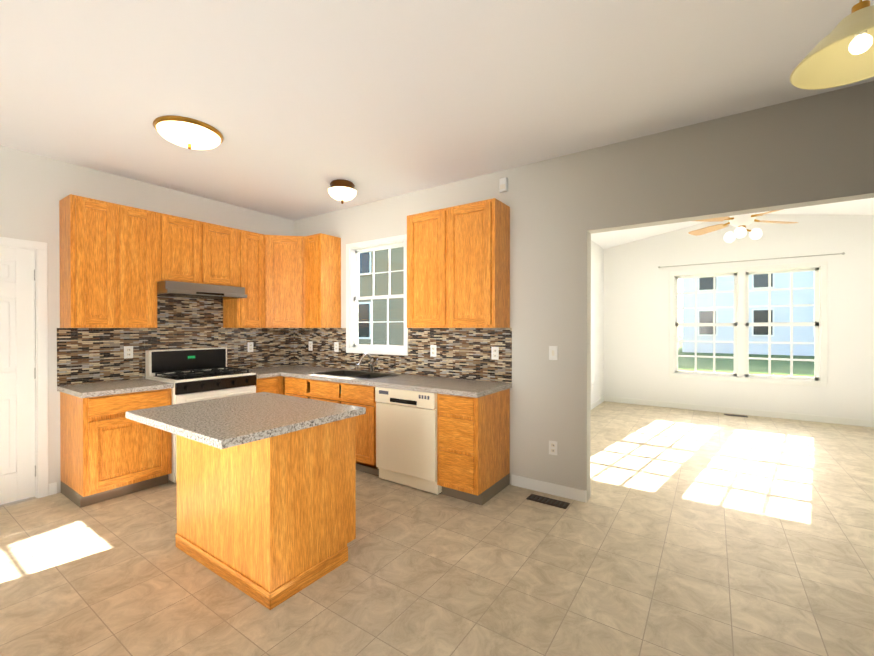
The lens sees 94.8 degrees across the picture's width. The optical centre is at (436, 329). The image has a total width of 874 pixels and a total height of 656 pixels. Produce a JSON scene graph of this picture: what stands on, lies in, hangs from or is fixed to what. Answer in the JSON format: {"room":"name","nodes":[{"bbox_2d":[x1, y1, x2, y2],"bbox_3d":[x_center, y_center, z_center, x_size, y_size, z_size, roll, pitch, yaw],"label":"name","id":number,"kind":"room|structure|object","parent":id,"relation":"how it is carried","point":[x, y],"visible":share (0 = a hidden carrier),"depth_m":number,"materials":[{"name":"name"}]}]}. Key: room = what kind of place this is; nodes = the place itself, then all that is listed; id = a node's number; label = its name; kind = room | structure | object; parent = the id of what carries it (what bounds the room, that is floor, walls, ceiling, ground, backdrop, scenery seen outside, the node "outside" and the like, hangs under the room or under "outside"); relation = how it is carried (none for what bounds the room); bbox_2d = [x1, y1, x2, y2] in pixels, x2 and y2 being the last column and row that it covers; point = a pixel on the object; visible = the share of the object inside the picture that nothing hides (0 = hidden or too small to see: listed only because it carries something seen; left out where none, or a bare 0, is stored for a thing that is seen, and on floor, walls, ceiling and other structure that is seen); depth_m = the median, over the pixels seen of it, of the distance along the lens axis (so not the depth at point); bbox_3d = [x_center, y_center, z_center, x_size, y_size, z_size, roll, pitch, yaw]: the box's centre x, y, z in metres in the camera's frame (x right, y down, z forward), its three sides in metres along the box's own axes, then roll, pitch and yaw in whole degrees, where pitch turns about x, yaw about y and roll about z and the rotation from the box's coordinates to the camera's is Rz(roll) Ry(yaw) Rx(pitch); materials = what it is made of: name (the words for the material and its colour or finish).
{"room":"kitchen","nodes":[
{"label":"kitchen","id":0,"kind":"room"},
{"bbox_2d":[0,145,293,492],"bbox_3d":[-3.078,-0.028,3.678,0.150,2.800,4.270,0,0,34],"label":"wall","id":1,"kind":"structure","parent":0,"point":[35,189],"depth_m":3.37,"materials":[{"name":"white paint"}]},
{"bbox_2d":[0,246,35,504],"bbox_3d":[-3.478,0.357,2.944,0.138,2.012,0.792,0,0,34],"label":"entry door","id":2,"kind":"structure","parent":1,"relation":"in","point":[17,388],"depth_m":3.20,"materials":[{"name":"white wood"}]},
{"bbox_2d":[0,237,47,497],"bbox_3d":[-3.542,0.329,2.985,0.168,2.092,0.924,0,0,34],"label":"door frame","id":3,"kind":"structure","parent":1,"relation":"attached to","point":[41,363],"depth_m":3.29,"materials":[{"name":"white wood"}]},
{"bbox_2d":[48,482,56,494],"bbox_3d":[-3.205,1.326,3.353,0.014,0.095,0.050,0,0,34],"label":"baseboard","id":4,"kind":"structure","parent":1,"relation":"attached to","point":[52,488],"depth_m":3.35,"materials":[{"name":"white wood"}]},
{"bbox_2d":[59,194,156,327],"bbox_3d":[-2.877,-0.552,3.550,0.316,1.070,0.610,0,0,34],"label":"upper cabinet","id":5,"kind":"object","parent":1,"relation":"attached to","point":[108,264],"visible":1,"depth_m":3.40,"materials":[{"name":"brown wood"}]},
{"bbox_2d":[57,296,294,385],"bbox_3d":[-2.532,0.110,4.333,0.005,1.118,2.327,0,0,34],"label":"backsplash","id":6,"kind":"structure","parent":1,"relation":"attached to","point":[89,355],"depth_m":4.05,"materials":[{"name":"tile"}]},
{"bbox_2d":[124,346,132,358],"bbox_3d":[-2.901,0.212,3.782,0.008,0.116,0.072,0,0,34],"label":"electrical outlet","id":7,"kind":"object","parent":6,"relation":"attached to","point":[128,351],"visible":1,"depth_m":3.78,"materials":[{"name":"white plastic"}]},
{"bbox_2d":[248,342,252,351],"bbox_3d":[-2.217,0.207,4.780,0.008,0.116,0.072,0,0,34],"label":"electrical outlet","id":8,"kind":"object","parent":6,"relation":"attached to","point":[250,346],"visible":1,"depth_m":4.78,"materials":[{"name":"white plastic"}]},
{"bbox_2d":[157,212,236,286],"bbox_3d":[-2.490,-0.770,4.114,0.316,0.640,0.760,0,0,34],"label":"upper cabinet","id":9,"kind":"object","parent":1,"relation":"attached to","point":[192,251],"visible":0.96,"depth_m":3.98,"materials":[{"name":"brown wood"}]},
{"bbox_2d":[157,281,246,299],"bbox_3d":[-2.411,-0.389,4.061,0.491,0.117,0.754,0,0,34],"label":"range hood","id":10,"kind":"object","parent":9,"relation":"attached to","point":[187,290],"visible":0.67,"depth_m":3.89,"materials":[{"name":"silver metal"}]},
{"bbox_2d":[223,229,264,327],"bbox_3d":[-2.182,-0.557,4.565,0.316,1.070,0.330,0,0,34],"label":"upper cabinet","id":11,"kind":"object","parent":1,"relation":"attached to","point":[248,311],"visible":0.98,"depth_m":4.46,"materials":[{"name":"brown wood"}]},
{"bbox_2d":[265,235,304,327],"bbox_3d":[-1.797,-0.558,4.869,0.607,1.070,0.607,0,0,34],"label":"upper cabinet","id":12,"kind":"object","parent":1,"relation":"attached to","point":[284,281],"visible":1,"depth_m":4.65,"materials":[{"name":"brown wood"}]},
{"bbox_2d":[0,401,873,655],"bbox_3d":[1.475,1.403,3.474,7.900,0.060,9.070,0,0,34],"label":"floor","id":13,"kind":"structure","parent":0,"point":[683,532],"depth_m":2.33,"materials":[{"name":"tile"}]},
{"bbox_2d":[60,388,171,507],"bbox_3d":[-2.758,0.943,3.474,0.606,0.860,0.608,0,0,34],"label":"base cabinet","id":14,"kind":"object","parent":13,"relation":"on","point":[109,450],"visible":0.75,"depth_m":3.25,"materials":[{"name":"brown wood"}]},
{"bbox_2d":[57,379,173,397],"bbox_3d":[-2.753,0.493,3.457,0.632,0.040,0.628,0,0,34],"label":"countertop","id":15,"kind":"structure","parent":14,"relation":"on","point":[87,390],"depth_m":3.35,"materials":[{"name":"stone"}]},
{"bbox_2d":[145,347,256,482],"bbox_3d":[-2.320,0.786,4.005,0.710,1.170,0.752,0,0,34],"label":"stove","id":16,"kind":"object","parent":13,"relation":"on","point":[197,374],"visible":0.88,"depth_m":3.91,"materials":[{"name":"beige metal"}]},
{"bbox_2d":[126,392,365,609],"bbox_3d":[-1.131,0.928,2.418,1.080,0.900,0.885,0,0,34],"label":"kitchen island","id":17,"kind":"object","parent":13,"relation":"on","point":[266,499],"visible":1,"depth_m":2.19,"materials":[{"name":"brown wood"}]},
{"bbox_2d":[255,376,283,394],"bbox_3d":[-1.890,0.937,4.741,0.606,0.860,0.935,0,0,34],"label":"base cabinet","id":18,"kind":"object","parent":13,"relation":"on","point":[272,385],"visible":0.17,"depth_m":4.35,"materials":[{"name":"brown wood"}]},
{"bbox_2d":[284,376,303,397],"bbox_3d":[-1.360,0.938,4.577,0.449,0.860,0.606,0,0,34],"label":"base cabinet","id":19,"kind":"object","parent":13,"relation":"on","point":[293,386],"depth_m":4.34,"materials":[{"name":"brown wood"}]},
{"bbox_2d":[304,379,331,401],"bbox_3d":[-0.946,0.939,4.293,0.555,0.860,0.606,0,0,34],"label":"base cabinet","id":20,"kind":"object","parent":13,"relation":"on","point":[313,389],"depth_m":4.11,"materials":[{"name":"brown wood"}]},
{"bbox_2d":[332,382,378,475],"bbox_3d":[-0.613,0.940,4.065,0.554,0.860,0.606,0,0,34],"label":"base cabinet","id":21,"kind":"object","parent":13,"relation":"on","point":[354,394],"depth_m":3.76,"materials":[{"name":"brown wood"}]},
{"bbox_2d":[249,365,511,397],"bbox_3d":[-0.787,0.490,4.164,3.077,0.040,0.635,0,0,34],"label":"countertop","id":22,"kind":"structure","parent":21,"relation":"on","point":[458,387],"depth_m":3.67,"materials":[{"name":"stone"}]},
{"bbox_2d":[311,370,399,393],"bbox_3d":[-0.856,0.554,4.225,0.856,0.179,0.456,0,0,34],"label":"sink","id":23,"kind":"object","parent":22,"relation":"in","point":[358,374],"visible":0.31,"depth_m":4.37,"materials":[{"name":"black metal"}]},
{"bbox_2d":[355,353,377,371],"bbox_3d":[-0.748,0.360,4.329,0.123,0.219,0.288,0,0,34],"label":"faucet","id":24,"kind":"object","parent":22,"relation":"on","point":[372,364],"visible":1,"depth_m":4.39,"materials":[{"name":"silver metal"}]},
{"bbox_2d":[375,387,441,494],"bbox_3d":[-0.116,0.944,3.714,0.654,0.857,0.624,0,0,34],"label":"dishwasher","id":25,"kind":"object","parent":13,"relation":"on","point":[406,437],"visible":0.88,"depth_m":3.45,"materials":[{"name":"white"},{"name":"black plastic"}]},
{"bbox_2d":[437,388,509,504],"bbox_3d":[0.318,0.943,3.426,0.378,0.860,0.606,0,0,34],"label":"base cabinet","id":26,"kind":"object","parent":13,"relation":"on","point":[473,450],"visible":1,"depth_m":3.21,"materials":[{"name":"brown wood"}]},
{"bbox_2d":[526,494,569,508],"bbox_3d":[0.887,1.370,3.216,0.320,0.007,0.120,0,0,34],"label":"floor vent","id":27,"kind":"object","parent":13,"relation":"in","point":[548,501],"visible":1,"depth_m":3.20,"materials":[{"name":"brown"}]},
{"bbox_2d":[724,414,747,416],"bbox_3d":[4.730,1.356,6.365,0.300,0.007,0.120,0,0,34],"label":"floor vent","id":28,"kind":"object","parent":13,"relation":"in","point":[735,415],"visible":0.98,"depth_m":6.35,"materials":[{"name":"brown"}]},
{"bbox_2d":[0,0,873,220],"bbox_3d":[0.119,-1.468,1.481,7.900,0.100,4.270,0,0,34],"label":"ceiling","id":29,"kind":"structure","parent":0,"point":[299,105],"depth_m":2.30,"materials":[{"name":"paint"}]},
{"bbox_2d":[153,115,223,149],"bbox_3d":[-1.772,-1.358,2.880,0.432,0.132,0.432,0,0,34],"label":"flush-mount light","id":30,"kind":"object","parent":29,"relation":"attached to","point":[188,133],"visible":1,"depth_m":2.78,"materials":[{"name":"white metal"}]},
{"bbox_2d":[328,179,356,203],"bbox_3d":[-0.924,-1.328,3.923,0.279,0.202,0.279,0,0,34],"label":"flush-mount light","id":31,"kind":"object","parent":29,"relation":"attached to","point":[342,190],"visible":1,"depth_m":3.84,"materials":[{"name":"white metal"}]},
{"bbox_2d":[790,0,873,89],"bbox_3d":[1.421,-1.163,1.348,0.358,0.508,0.358,0,0,34],"label":"pendant lamp","id":32,"kind":"object","parent":29,"relation":"hanging from","point":[841,53],"visible":1,"depth_m":1.44,"materials":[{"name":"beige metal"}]},
{"bbox_2d":[294,81,873,500],"bbox_3d":[1.292,-0.026,3.199,7.600,2.800,0.120,0,0,34],"label":"wall","id":33,"kind":"structure","parent":0,"point":[817,149],"depth_m":3.21,"materials":[{"name":"paint"}]},
{"bbox_2d":[305,233,340,327],"bbox_3d":[-1.349,-0.558,4.738,0.280,1.070,0.316,0,0,34],"label":"upper cabinet","id":34,"kind":"object","parent":33,"relation":"attached to","point":[322,280],"visible":1,"depth_m":4.63,"materials":[{"name":"brown wood"}]},
{"bbox_2d":[346,234,407,354],"bbox_3d":[-0.652,-0.367,4.518,0.920,1.270,0.138,0,0,34],"label":"kitchen window","id":35,"kind":"structure","parent":33,"relation":"in","point":[353,250],"depth_m":4.60,"materials":[{"name":"white wood"}]},
{"bbox_2d":[294,328,511,382],"bbox_3d":[-0.606,0.224,4.421,3.071,0.487,0.005,0,0,34],"label":"backsplash","id":36,"kind":"structure","parent":33,"relation":"attached to","point":[463,353],"depth_m":4.04,"materials":[{"name":"tile"}]},
{"bbox_2d":[309,341,312,350],"bbox_3d":[-1.604,0.206,5.096,0.072,0.116,0.008,0,0,34],"label":"electrical outlet","id":37,"kind":"object","parent":36,"relation":"attached to","point":[310,345],"visible":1,"depth_m":5.09,"materials":[{"name":"white plastic"}]},
{"bbox_2d":[334,342,338,351],"bbox_3d":[-1.208,0.207,4.824,0.072,0.116,0.008,0,0,34],"label":"electrical outlet","id":38,"kind":"object","parent":36,"relation":"attached to","point":[336,346],"visible":1,"depth_m":4.82,"materials":[{"name":"white plastic"}]},
{"bbox_2d":[430,345,435,356],"bbox_3d":[-0.036,0.211,4.022,0.072,0.116,0.008,0,0,34],"label":"electrical outlet","id":39,"kind":"object","parent":36,"relation":"attached to","point":[432,350],"visible":1,"depth_m":4.02,"materials":[{"name":"white plastic"}]},
{"bbox_2d":[491,347,498,359],"bbox_3d":[0.525,0.212,3.638,0.072,0.116,0.008,0,0,34],"label":"electrical outlet","id":40,"kind":"object","parent":36,"relation":"attached to","point":[494,353],"visible":1,"depth_m":3.63,"materials":[{"name":"white plastic"}]},
{"bbox_2d":[407,198,509,327],"bbox_3d":[0.173,-0.553,3.695,0.930,1.070,0.316,0,0,34],"label":"upper cabinet","id":41,"kind":"object","parent":33,"relation":"attached to","point":[458,266],"visible":1,"depth_m":3.51,"materials":[{"name":"brown wood"}]},
{"bbox_2d":[499,177,507,192],"bbox_3d":[0.591,-1.287,3.577,0.070,0.120,0.038,0,0,34],"label":"detector","id":42,"kind":"object","parent":33,"relation":"attached to","point":[503,184],"visible":0.98,"depth_m":3.56,"materials":[{"name":"white plastic"}]},
{"bbox_2d":[511,474,586,502],"bbox_3d":[0.924,1.326,3.376,0.640,0.095,0.014,0,0,34],"label":"baseboard","id":43,"kind":"structure","parent":33,"relation":"attached to","point":[572,493],"depth_m":3.35,"materials":[{"name":"white wood"}]},
{"bbox_2d":[549,440,556,454],"bbox_3d":[0.966,0.984,3.348,0.072,0.116,0.008,0,0,34],"label":"electrical outlet","id":44,"kind":"object","parent":33,"relation":"attached to","point":[552,447],"visible":1,"depth_m":3.35,"materials":[{"name":"white plastic"}]},
{"bbox_2d":[549,346,557,359],"bbox_3d":[0.964,0.194,3.341,0.072,0.116,0.016,0,0,34],"label":"light switch","id":45,"kind":"object","parent":33,"relation":"attached to","point":[553,352],"visible":1,"depth_m":3.34,"materials":[{"name":"white plastic"}]},
{"bbox_2d":[591,240,603,403],"bbox_3d":[1.841,-0.092,5.805,0.120,2.910,4.800,0,0,34],"label":"wall","id":46,"kind":"structure","parent":0,"point":[597,318],"depth_m":7.21,"materials":[{"name":"white paint"}]},
{"bbox_2d":[591,396,603,409],"bbox_3d":[1.854,1.315,5.711,0.014,0.095,4.650,0,0,34],"label":"baseboard","id":47,"kind":"structure","parent":46,"relation":"attached to","point":[597,402],"depth_m":7.17,"materials":[{"name":"white wood"}]},
{"bbox_2d":[591,198,873,248],"bbox_3d":[3.531,-1.724,4.566,4.300,0.465,4.920,0,0,34],"label":"ceiling","id":48,"kind":"structure","parent":0,"point":[606,240],"depth_m":6.50,"materials":[{"name":"white paint"}]},
{"bbox_2d":[688,209,797,242],"bbox_3d":[3.270,-1.412,4.310,1.018,0.903,1.018,0,0,34],"label":"room ceiling fan","id":49,"kind":"object","parent":48,"relation":"hanging from","point":[741,222],"visible":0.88,"depth_m":4.28,"materials":[{"name":"white wood"}]},
{"bbox_2d":[604,214,873,420],"bbox_3d":[4.879,-0.268,6.540,4.300,3.255,0.150,0,0,34],"label":"wall","id":50,"kind":"structure","parent":0,"point":[636,315],"depth_m":6.40,"materials":[{"name":"white paint"}]},
{"bbox_2d":[604,396,873,426],"bbox_3d":[4.833,1.312,6.479,4.060,0.095,0.014,0,0,34],"label":"baseboard","id":51,"kind":"structure","parent":50,"relation":"attached to","point":[827,419],"depth_m":6.38,"materials":[{"name":"white wood"}]},
{"bbox_2d":[669,261,827,386],"bbox_3d":[4.919,-0.086,6.503,2.000,1.840,0.168,0,0,34],"label":"living room window","id":52,"kind":"structure","parent":50,"relation":"in","point":[741,324],"depth_m":6.42,"materials":[{"name":"white wood"}]},
{"bbox_2d":[658,252,844,267],"bbox_3d":[4.857,-1.090,6.407,2.346,0.036,0.087,0,0,34],"label":"curtain rod","id":53,"kind":"object","parent":50,"relation":"attached to","point":[843,253],"visible":1,"depth_m":6.28,"materials":[{"name":"silver metal"}]},
{"label":"outside","id":54,"kind":"structure","parent":0,"visible":0},
{"bbox_2d":[678,336,814,376],"bbox_3d":[15.081,1.463,30.052,120.000,0.180,120.000,0,0,34],"label":"ground","id":55,"kind":"structure","parent":54,"point":[753,364],"depth_m":16.59,"materials":[{"name":"green plant"}]},
{"bbox_2d":[358,247,403,345],"bbox_3d":[0.599,-2.791,19.954,12.100,8.420,9.800,0,0,34],"label":"house","id":56,"kind":"structure","parent":55,"relation":"on","point":[380,261],"depth_m":16.47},
{"bbox_2d":[682,271,814,355],"bbox_3d":[23.483,-2.966,25.486,13.600,8.720,10.800,0,0,34],"label":"house","id":57,"kind":"structure","parent":55,"relation":"on","point":[727,317],"depth_m":22.95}
]}

